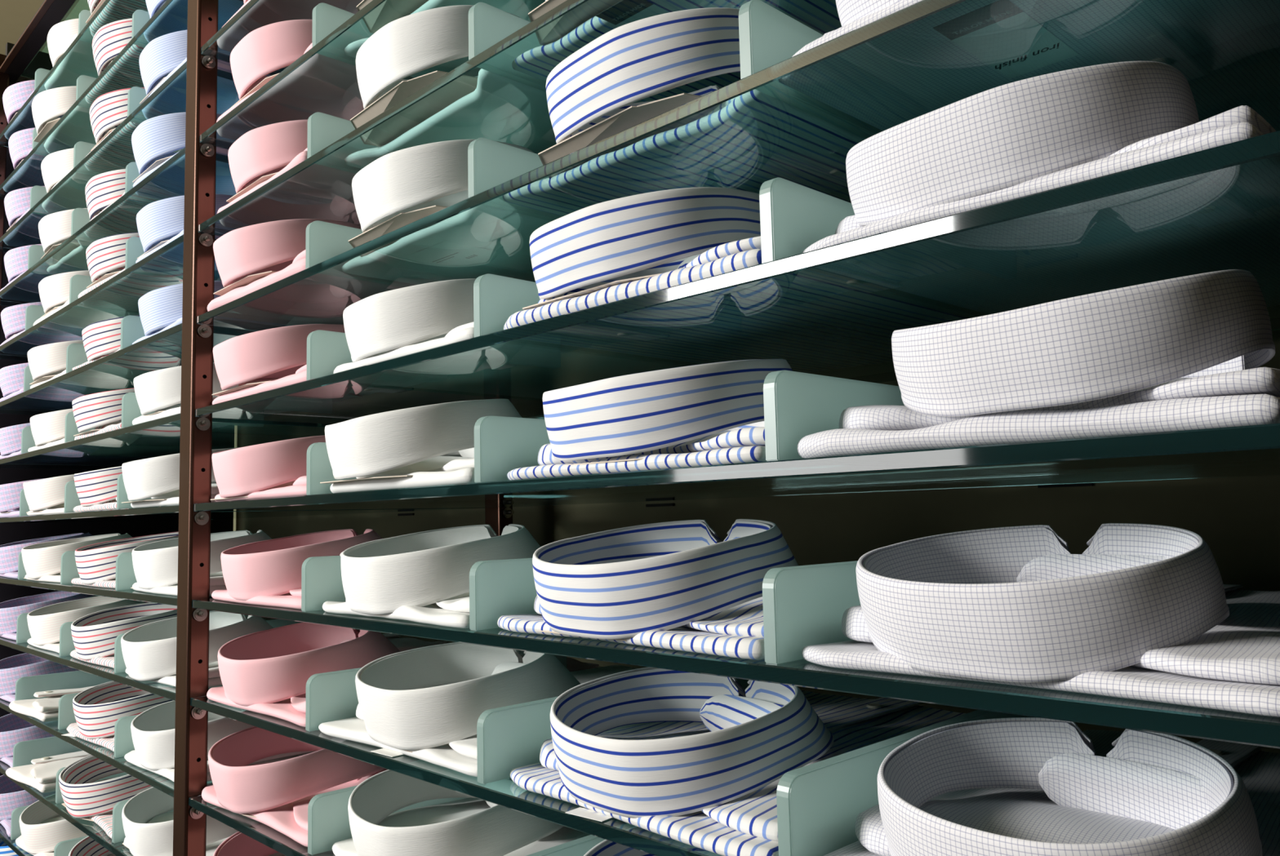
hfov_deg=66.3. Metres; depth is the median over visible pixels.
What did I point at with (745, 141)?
shirt
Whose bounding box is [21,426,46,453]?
divider
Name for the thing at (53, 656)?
glass shelf
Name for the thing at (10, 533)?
wall
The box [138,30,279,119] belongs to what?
shirt
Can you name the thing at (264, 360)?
shirt
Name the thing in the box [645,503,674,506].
trim
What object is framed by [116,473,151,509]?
divider
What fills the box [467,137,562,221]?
divider
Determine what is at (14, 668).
shirt
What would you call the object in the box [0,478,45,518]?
shirt
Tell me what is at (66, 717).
divider
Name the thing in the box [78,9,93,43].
divider
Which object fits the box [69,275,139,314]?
divider
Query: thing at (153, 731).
shirt
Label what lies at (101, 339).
shirt
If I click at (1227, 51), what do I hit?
shirt
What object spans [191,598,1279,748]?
glass shelf
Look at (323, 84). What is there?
shirt
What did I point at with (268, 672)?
shirt
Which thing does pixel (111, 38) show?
shirt
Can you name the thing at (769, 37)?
divider
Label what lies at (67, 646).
divider
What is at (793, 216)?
divider
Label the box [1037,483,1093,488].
trim
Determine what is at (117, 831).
divider
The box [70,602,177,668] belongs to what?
shirt
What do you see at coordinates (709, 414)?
shirt
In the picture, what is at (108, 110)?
shirt
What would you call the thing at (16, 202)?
shirt
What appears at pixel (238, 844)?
shirt
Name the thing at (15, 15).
ceiling
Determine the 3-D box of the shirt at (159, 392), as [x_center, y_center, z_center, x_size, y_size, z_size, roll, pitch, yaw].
[-0.428,-0.037,1.207,0.344,0.074,0.200,4,-7,-44]
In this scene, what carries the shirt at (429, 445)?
on the glass shelf at (1251, 451)
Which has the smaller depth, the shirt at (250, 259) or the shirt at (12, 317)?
the shirt at (250, 259)
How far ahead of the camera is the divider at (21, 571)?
1.49 m
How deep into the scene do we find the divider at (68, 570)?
1.32 m
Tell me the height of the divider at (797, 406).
0.044 m
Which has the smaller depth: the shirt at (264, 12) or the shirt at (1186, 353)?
the shirt at (1186, 353)
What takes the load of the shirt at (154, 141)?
on the glass shelf at (220, 157)
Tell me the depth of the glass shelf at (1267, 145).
0.45 m
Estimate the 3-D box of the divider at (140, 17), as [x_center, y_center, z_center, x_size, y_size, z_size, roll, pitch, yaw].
[-0.526,-0.488,1.297,0.270,0.044,0.008,4,-7,-44]
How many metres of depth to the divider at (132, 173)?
1.20 m
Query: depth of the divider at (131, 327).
1.19 m
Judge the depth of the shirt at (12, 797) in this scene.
1.51 m
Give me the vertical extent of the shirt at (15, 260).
0.074 m
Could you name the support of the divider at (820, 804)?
on the glass shelf at (647, 845)
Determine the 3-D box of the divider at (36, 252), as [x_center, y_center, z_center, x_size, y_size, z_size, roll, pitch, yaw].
[-0.858,-0.259,1.623,0.270,0.044,0.008,4,-7,-44]
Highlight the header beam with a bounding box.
[0,0,75,83]
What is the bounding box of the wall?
[42,0,1279,754]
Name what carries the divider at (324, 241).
on the glass shelf at (922, 9)
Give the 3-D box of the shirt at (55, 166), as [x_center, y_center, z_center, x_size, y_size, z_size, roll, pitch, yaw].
[-0.756,-0.378,1.566,0.344,0.074,0.226,4,-7,-44]
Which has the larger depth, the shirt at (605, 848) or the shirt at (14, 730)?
the shirt at (14, 730)
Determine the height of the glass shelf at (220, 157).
0.008 m
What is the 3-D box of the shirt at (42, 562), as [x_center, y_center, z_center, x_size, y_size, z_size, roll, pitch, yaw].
[-0.746,0.194,1.515,0.350,0.066,0.221,4,-7,-44]
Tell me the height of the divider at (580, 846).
0.044 m
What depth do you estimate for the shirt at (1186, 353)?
0.37 m
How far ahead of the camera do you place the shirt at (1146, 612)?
0.38 m
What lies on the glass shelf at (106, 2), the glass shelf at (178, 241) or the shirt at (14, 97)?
the shirt at (14, 97)
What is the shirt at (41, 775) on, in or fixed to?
on the glass shelf at (107, 846)
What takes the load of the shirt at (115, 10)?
on the glass shelf at (106, 2)
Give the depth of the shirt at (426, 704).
0.70 m
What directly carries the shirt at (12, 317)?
on the glass shelf at (178, 241)
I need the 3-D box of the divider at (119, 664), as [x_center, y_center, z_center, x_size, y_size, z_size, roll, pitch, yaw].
[-0.515,0.269,1.236,0.270,0.044,0.008,4,-7,-44]
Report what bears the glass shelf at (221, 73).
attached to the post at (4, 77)
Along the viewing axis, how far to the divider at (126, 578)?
1.16 m
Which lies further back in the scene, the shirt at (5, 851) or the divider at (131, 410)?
the shirt at (5, 851)
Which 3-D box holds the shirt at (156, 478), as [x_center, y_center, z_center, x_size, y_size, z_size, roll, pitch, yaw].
[-0.431,0.059,1.196,0.355,0.070,0.204,4,-7,-44]
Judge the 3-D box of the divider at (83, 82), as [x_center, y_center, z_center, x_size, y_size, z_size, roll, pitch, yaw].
[-0.692,-0.469,1.466,0.270,0.044,0.008,4,-7,-44]
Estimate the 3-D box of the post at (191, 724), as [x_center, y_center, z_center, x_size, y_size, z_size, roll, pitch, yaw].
[-0.439,0.450,0.957,0.022,2.400,0.047,4,-7,-44]
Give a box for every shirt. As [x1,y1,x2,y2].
[0,244,50,302]
[0,302,82,355]
[0,362,79,404]
[0,422,30,459]
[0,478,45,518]
[0,533,93,578]
[0,591,93,640]
[0,653,109,702]
[0,713,69,768]
[0,774,55,837]
[0,826,33,855]
[2,80,62,139]
[2,127,45,192]
[2,186,45,247]
[5,747,108,793]
[8,685,95,722]
[15,794,102,855]
[21,533,132,582]
[22,474,74,515]
[26,340,133,395]
[26,595,268,653]
[27,408,72,452]
[31,85,96,154]
[33,270,139,336]
[38,208,92,274]
[40,147,93,213]
[44,18,98,89]
[58,749,171,839]
[61,677,210,751]
[68,830,307,855]
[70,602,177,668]
[71,388,134,439]
[71,531,178,588]
[72,315,213,377]
[73,466,122,512]
[78,232,182,311]
[84,17,169,104]
[84,87,182,173]
[84,168,151,239]
[85,0,148,37]
[120,610,448,688]
[121,447,239,508]
[121,781,307,855]
[124,700,316,782]
[130,529,271,595]
[131,112,286,199]
[132,280,290,357]
[132,362,239,425]
[135,194,235,280]
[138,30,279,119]
[143,0,284,71]
[201,719,420,847]
[206,622,599,727]
[207,218,403,325]
[210,435,325,502]
[211,528,382,609]
[212,324,543,410]
[213,822,335,855]
[216,19,364,140]
[217,0,363,68]
[217,120,360,229]
[318,642,637,777]
[320,399,521,493]
[322,524,540,628]
[332,760,626,855]
[333,278,681,399]
[341,139,551,284]
[344,0,545,77]
[344,4,556,168]
[497,519,798,660]
[502,7,865,216]
[503,186,968,373]
[506,359,792,479]
[510,666,966,855]
[511,0,841,102]
[583,826,723,855]
[777,0,1279,131]
[796,269,1279,458]
[801,523,1279,717]
[802,61,1279,314]
[823,717,1279,855]
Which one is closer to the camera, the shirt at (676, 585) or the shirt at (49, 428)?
the shirt at (676, 585)
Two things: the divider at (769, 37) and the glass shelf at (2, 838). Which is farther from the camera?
the glass shelf at (2, 838)
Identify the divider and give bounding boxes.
[10,804,69,839]
[13,736,104,767]
[14,667,129,701]
[16,613,31,643]
[17,551,26,579]
[19,488,45,516]
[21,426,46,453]
[23,365,82,396]
[25,305,82,338]
[27,244,55,275]
[30,185,49,215]
[31,127,49,156]
[34,68,50,95]
[53,835,129,855]
[55,767,139,804]
[57,685,222,729]
[58,610,213,656]
[60,551,79,584]
[63,480,80,513]
[64,411,94,442]
[66,343,134,379]
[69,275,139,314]
[71,208,96,242]
[73,141,100,176]
[75,75,96,108]
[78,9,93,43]
[111,800,214,843]
[114,619,302,673]
[114,715,137,758]
[115,551,137,591]
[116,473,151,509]
[120,315,213,359]
[120,392,180,428]
[124,161,159,202]
[124,236,182,280]
[127,86,146,124]
[131,9,150,47]
[301,546,542,611]
[305,220,415,287]
[305,640,566,731]
[306,111,377,173]
[306,329,542,401]
[306,442,356,495]
[307,785,467,855]
[311,2,414,79]
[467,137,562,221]
[468,2,546,92]
[469,558,537,631]
[473,274,700,366]
[474,416,550,483]
[476,661,753,784]
[526,822,635,855]
[738,0,882,139]
[759,177,989,318]
[762,560,860,664]
[763,370,904,461]
[776,693,1041,855]
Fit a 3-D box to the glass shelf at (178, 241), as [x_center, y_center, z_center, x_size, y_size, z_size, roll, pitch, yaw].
[-0.667,-0.154,1.493,0.380,0.008,0.926,4,-7,-44]
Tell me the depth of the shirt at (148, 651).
1.07 m
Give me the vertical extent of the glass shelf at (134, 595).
0.008 m
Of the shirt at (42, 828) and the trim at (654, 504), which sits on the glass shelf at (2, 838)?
the shirt at (42, 828)
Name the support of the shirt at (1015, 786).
on the glass shelf at (647, 845)
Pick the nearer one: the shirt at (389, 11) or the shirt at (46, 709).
the shirt at (389, 11)
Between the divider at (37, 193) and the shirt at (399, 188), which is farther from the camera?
the divider at (37, 193)
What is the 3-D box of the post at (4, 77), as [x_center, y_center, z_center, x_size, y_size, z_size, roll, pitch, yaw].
[-1.117,0.530,1.649,0.022,2.400,0.034,4,-7,-44]
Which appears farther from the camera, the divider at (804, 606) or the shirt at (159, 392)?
the shirt at (159, 392)
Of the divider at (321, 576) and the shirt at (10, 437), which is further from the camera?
the shirt at (10, 437)
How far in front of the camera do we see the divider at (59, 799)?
1.29 m
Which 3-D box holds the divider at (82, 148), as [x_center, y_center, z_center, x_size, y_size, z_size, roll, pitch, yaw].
[-0.692,-0.374,1.460,0.270,0.044,0.008,4,-7,-44]
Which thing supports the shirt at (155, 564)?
on the glass shelf at (134, 595)
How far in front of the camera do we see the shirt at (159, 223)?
1.10 m
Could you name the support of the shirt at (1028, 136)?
on the glass shelf at (1267, 145)
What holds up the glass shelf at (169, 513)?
attached to the post at (4, 77)
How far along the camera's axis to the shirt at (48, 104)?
1.45 m
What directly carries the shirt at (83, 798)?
on the glass shelf at (107, 846)
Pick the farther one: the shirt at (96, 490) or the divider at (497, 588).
the shirt at (96, 490)
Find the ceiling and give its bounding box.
[0,0,79,55]
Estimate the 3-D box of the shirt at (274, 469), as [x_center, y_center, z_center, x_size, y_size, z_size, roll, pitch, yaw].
[-0.246,0.040,1.010,0.349,0.067,0.234,4,-7,-44]
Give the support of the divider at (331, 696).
on the glass shelf at (647, 845)
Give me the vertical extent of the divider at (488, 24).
0.044 m
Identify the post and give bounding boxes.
[0,53,8,331]
[173,0,218,855]
[484,506,514,636]
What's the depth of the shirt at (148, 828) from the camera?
1.05 m
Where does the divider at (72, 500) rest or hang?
on the glass shelf at (169, 513)
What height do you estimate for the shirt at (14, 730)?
0.066 m
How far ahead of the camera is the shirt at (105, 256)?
1.25 m
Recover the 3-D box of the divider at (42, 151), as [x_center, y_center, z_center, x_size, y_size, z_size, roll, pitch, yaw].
[-0.859,-0.449,1.637,0.270,0.044,0.008,4,-7,-44]
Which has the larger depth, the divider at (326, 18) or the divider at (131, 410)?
the divider at (131, 410)
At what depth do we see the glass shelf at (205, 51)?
0.99 m
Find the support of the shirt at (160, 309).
on the glass shelf at (6, 407)
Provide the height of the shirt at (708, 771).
0.067 m
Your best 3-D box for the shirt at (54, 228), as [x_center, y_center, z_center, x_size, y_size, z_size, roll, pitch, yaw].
[-0.755,-0.285,1.559,0.344,0.078,0.225,4,-7,-44]
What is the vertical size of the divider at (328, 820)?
0.044 m
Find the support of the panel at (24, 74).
attached to the header beam
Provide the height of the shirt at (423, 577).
0.067 m
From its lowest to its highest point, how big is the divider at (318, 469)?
0.044 m
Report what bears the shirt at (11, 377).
on the glass shelf at (6, 407)
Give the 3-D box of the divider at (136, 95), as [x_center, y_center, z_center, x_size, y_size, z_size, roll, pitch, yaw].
[-0.531,-0.393,1.295,0.270,0.044,0.008,4,-7,-44]
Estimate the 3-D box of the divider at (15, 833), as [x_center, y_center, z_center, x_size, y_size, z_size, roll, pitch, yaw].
[-0.831,0.591,1.540,0.270,0.044,0.008,4,-7,-44]
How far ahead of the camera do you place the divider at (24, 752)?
1.48 m
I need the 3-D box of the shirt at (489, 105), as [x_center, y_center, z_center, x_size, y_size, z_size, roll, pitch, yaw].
[-0.082,-0.272,0.867,0.343,0.084,0.228,4,-7,-44]
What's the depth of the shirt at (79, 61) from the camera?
1.45 m
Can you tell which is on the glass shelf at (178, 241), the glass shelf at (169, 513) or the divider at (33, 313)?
the divider at (33, 313)
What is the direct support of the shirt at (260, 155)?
on the glass shelf at (567, 6)
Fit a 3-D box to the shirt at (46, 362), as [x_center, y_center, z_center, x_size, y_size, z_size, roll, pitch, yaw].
[-0.755,-0.094,1.542,0.350,0.075,0.221,4,-7,-44]
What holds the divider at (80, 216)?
on the glass shelf at (220, 157)
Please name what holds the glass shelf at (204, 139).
attached to the post at (191, 724)
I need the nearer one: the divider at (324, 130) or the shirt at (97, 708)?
the divider at (324, 130)
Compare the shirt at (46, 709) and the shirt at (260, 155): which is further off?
the shirt at (46, 709)
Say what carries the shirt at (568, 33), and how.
on the glass shelf at (567, 6)
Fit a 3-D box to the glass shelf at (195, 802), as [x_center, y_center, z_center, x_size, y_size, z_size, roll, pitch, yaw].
[0.035,0.332,0.740,0.380,0.008,0.968,4,-7,-44]
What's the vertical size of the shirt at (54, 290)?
0.078 m
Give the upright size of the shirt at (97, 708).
0.068 m
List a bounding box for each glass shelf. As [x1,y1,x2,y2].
[0,0,110,147]
[0,0,243,199]
[0,61,233,252]
[0,146,228,306]
[0,234,217,361]
[0,323,257,415]
[0,413,331,470]
[0,505,484,524]
[0,576,212,605]
[0,636,209,701]
[0,702,213,797]
[0,767,126,855]
[0,833,25,855]
[188,795,305,855]
[190,666,708,855]
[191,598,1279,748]
[193,423,1279,511]
[195,130,1279,424]
[196,0,965,331]
[198,0,588,236]
[199,0,385,149]
[200,0,281,75]
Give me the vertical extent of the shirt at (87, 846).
0.067 m
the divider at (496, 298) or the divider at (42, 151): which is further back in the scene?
the divider at (42, 151)
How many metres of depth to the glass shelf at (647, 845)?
0.62 m
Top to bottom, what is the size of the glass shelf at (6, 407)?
0.008 m
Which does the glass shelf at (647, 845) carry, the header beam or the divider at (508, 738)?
the divider at (508, 738)
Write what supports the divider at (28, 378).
on the glass shelf at (6, 407)
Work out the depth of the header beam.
1.62 m
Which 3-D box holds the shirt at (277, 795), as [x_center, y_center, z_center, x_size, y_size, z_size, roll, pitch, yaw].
[-0.236,0.322,0.983,0.348,0.068,0.240,4,-7,-44]
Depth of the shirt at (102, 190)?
1.27 m
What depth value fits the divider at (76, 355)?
1.35 m
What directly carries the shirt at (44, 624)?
on the glass shelf at (53, 656)
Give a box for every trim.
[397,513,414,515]
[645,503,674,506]
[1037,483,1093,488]
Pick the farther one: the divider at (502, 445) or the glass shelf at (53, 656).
the glass shelf at (53, 656)
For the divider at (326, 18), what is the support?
on the glass shelf at (204, 139)
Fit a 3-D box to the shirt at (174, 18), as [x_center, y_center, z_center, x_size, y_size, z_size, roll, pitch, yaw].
[-0.440,-0.511,1.249,0.344,0.076,0.198,4,-7,-44]
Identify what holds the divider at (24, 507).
on the glass shelf at (169, 513)
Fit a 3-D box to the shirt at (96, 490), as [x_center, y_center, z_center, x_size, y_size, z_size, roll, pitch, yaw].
[-0.582,0.078,1.357,0.345,0.070,0.212,4,-7,-44]
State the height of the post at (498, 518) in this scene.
2.400 m
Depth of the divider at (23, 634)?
1.48 m
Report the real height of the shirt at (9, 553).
0.068 m
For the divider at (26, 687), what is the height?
0.044 m
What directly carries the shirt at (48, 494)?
on the glass shelf at (169, 513)
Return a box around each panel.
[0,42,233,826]
[20,0,75,79]
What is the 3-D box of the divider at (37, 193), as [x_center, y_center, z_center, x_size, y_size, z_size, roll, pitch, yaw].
[-0.859,-0.354,1.631,0.270,0.044,0.008,4,-7,-44]
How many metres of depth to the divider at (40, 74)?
1.55 m
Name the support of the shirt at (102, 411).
on the glass shelf at (161, 437)
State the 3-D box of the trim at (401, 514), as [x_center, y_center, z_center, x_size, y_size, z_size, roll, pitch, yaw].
[-0.367,0.136,1.537,0.003,0.003,0.044,4,-7,-44]
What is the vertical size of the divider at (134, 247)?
0.044 m
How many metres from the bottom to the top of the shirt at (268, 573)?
0.066 m
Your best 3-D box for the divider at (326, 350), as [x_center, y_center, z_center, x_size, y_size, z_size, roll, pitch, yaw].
[-0.181,-0.055,0.913,0.270,0.044,0.008,4,-7,-44]
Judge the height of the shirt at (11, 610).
0.066 m
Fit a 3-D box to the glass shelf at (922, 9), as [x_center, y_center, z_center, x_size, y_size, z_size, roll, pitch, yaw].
[0.023,-0.141,0.783,0.380,0.008,0.968,4,-7,-44]
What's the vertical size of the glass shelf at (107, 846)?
0.008 m
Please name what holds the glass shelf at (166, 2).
attached to the post at (191, 724)
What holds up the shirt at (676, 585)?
on the glass shelf at (1244, 731)
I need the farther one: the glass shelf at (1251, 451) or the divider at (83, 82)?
the divider at (83, 82)
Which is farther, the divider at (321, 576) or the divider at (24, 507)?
the divider at (24, 507)
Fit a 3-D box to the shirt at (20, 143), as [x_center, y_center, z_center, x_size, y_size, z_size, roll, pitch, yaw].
[-0.926,-0.455,1.746,0.344,0.079,0.234,4,-7,-44]
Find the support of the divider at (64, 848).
on the glass shelf at (2, 838)
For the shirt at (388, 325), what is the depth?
0.74 m
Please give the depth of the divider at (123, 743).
1.13 m
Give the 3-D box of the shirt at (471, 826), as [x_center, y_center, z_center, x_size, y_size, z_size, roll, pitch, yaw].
[-0.062,0.302,0.808,0.344,0.069,0.230,4,-7,-44]
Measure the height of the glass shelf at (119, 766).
0.008 m
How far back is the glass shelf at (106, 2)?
1.45 m
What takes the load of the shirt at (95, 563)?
on the glass shelf at (134, 595)
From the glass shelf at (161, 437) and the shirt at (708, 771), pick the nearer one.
the shirt at (708, 771)
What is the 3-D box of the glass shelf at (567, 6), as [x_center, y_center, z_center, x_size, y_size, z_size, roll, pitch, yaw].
[0.021,-0.236,0.791,0.380,0.008,0.968,4,-7,-44]
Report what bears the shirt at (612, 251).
on the glass shelf at (1267, 145)
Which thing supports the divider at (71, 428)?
on the glass shelf at (161, 437)

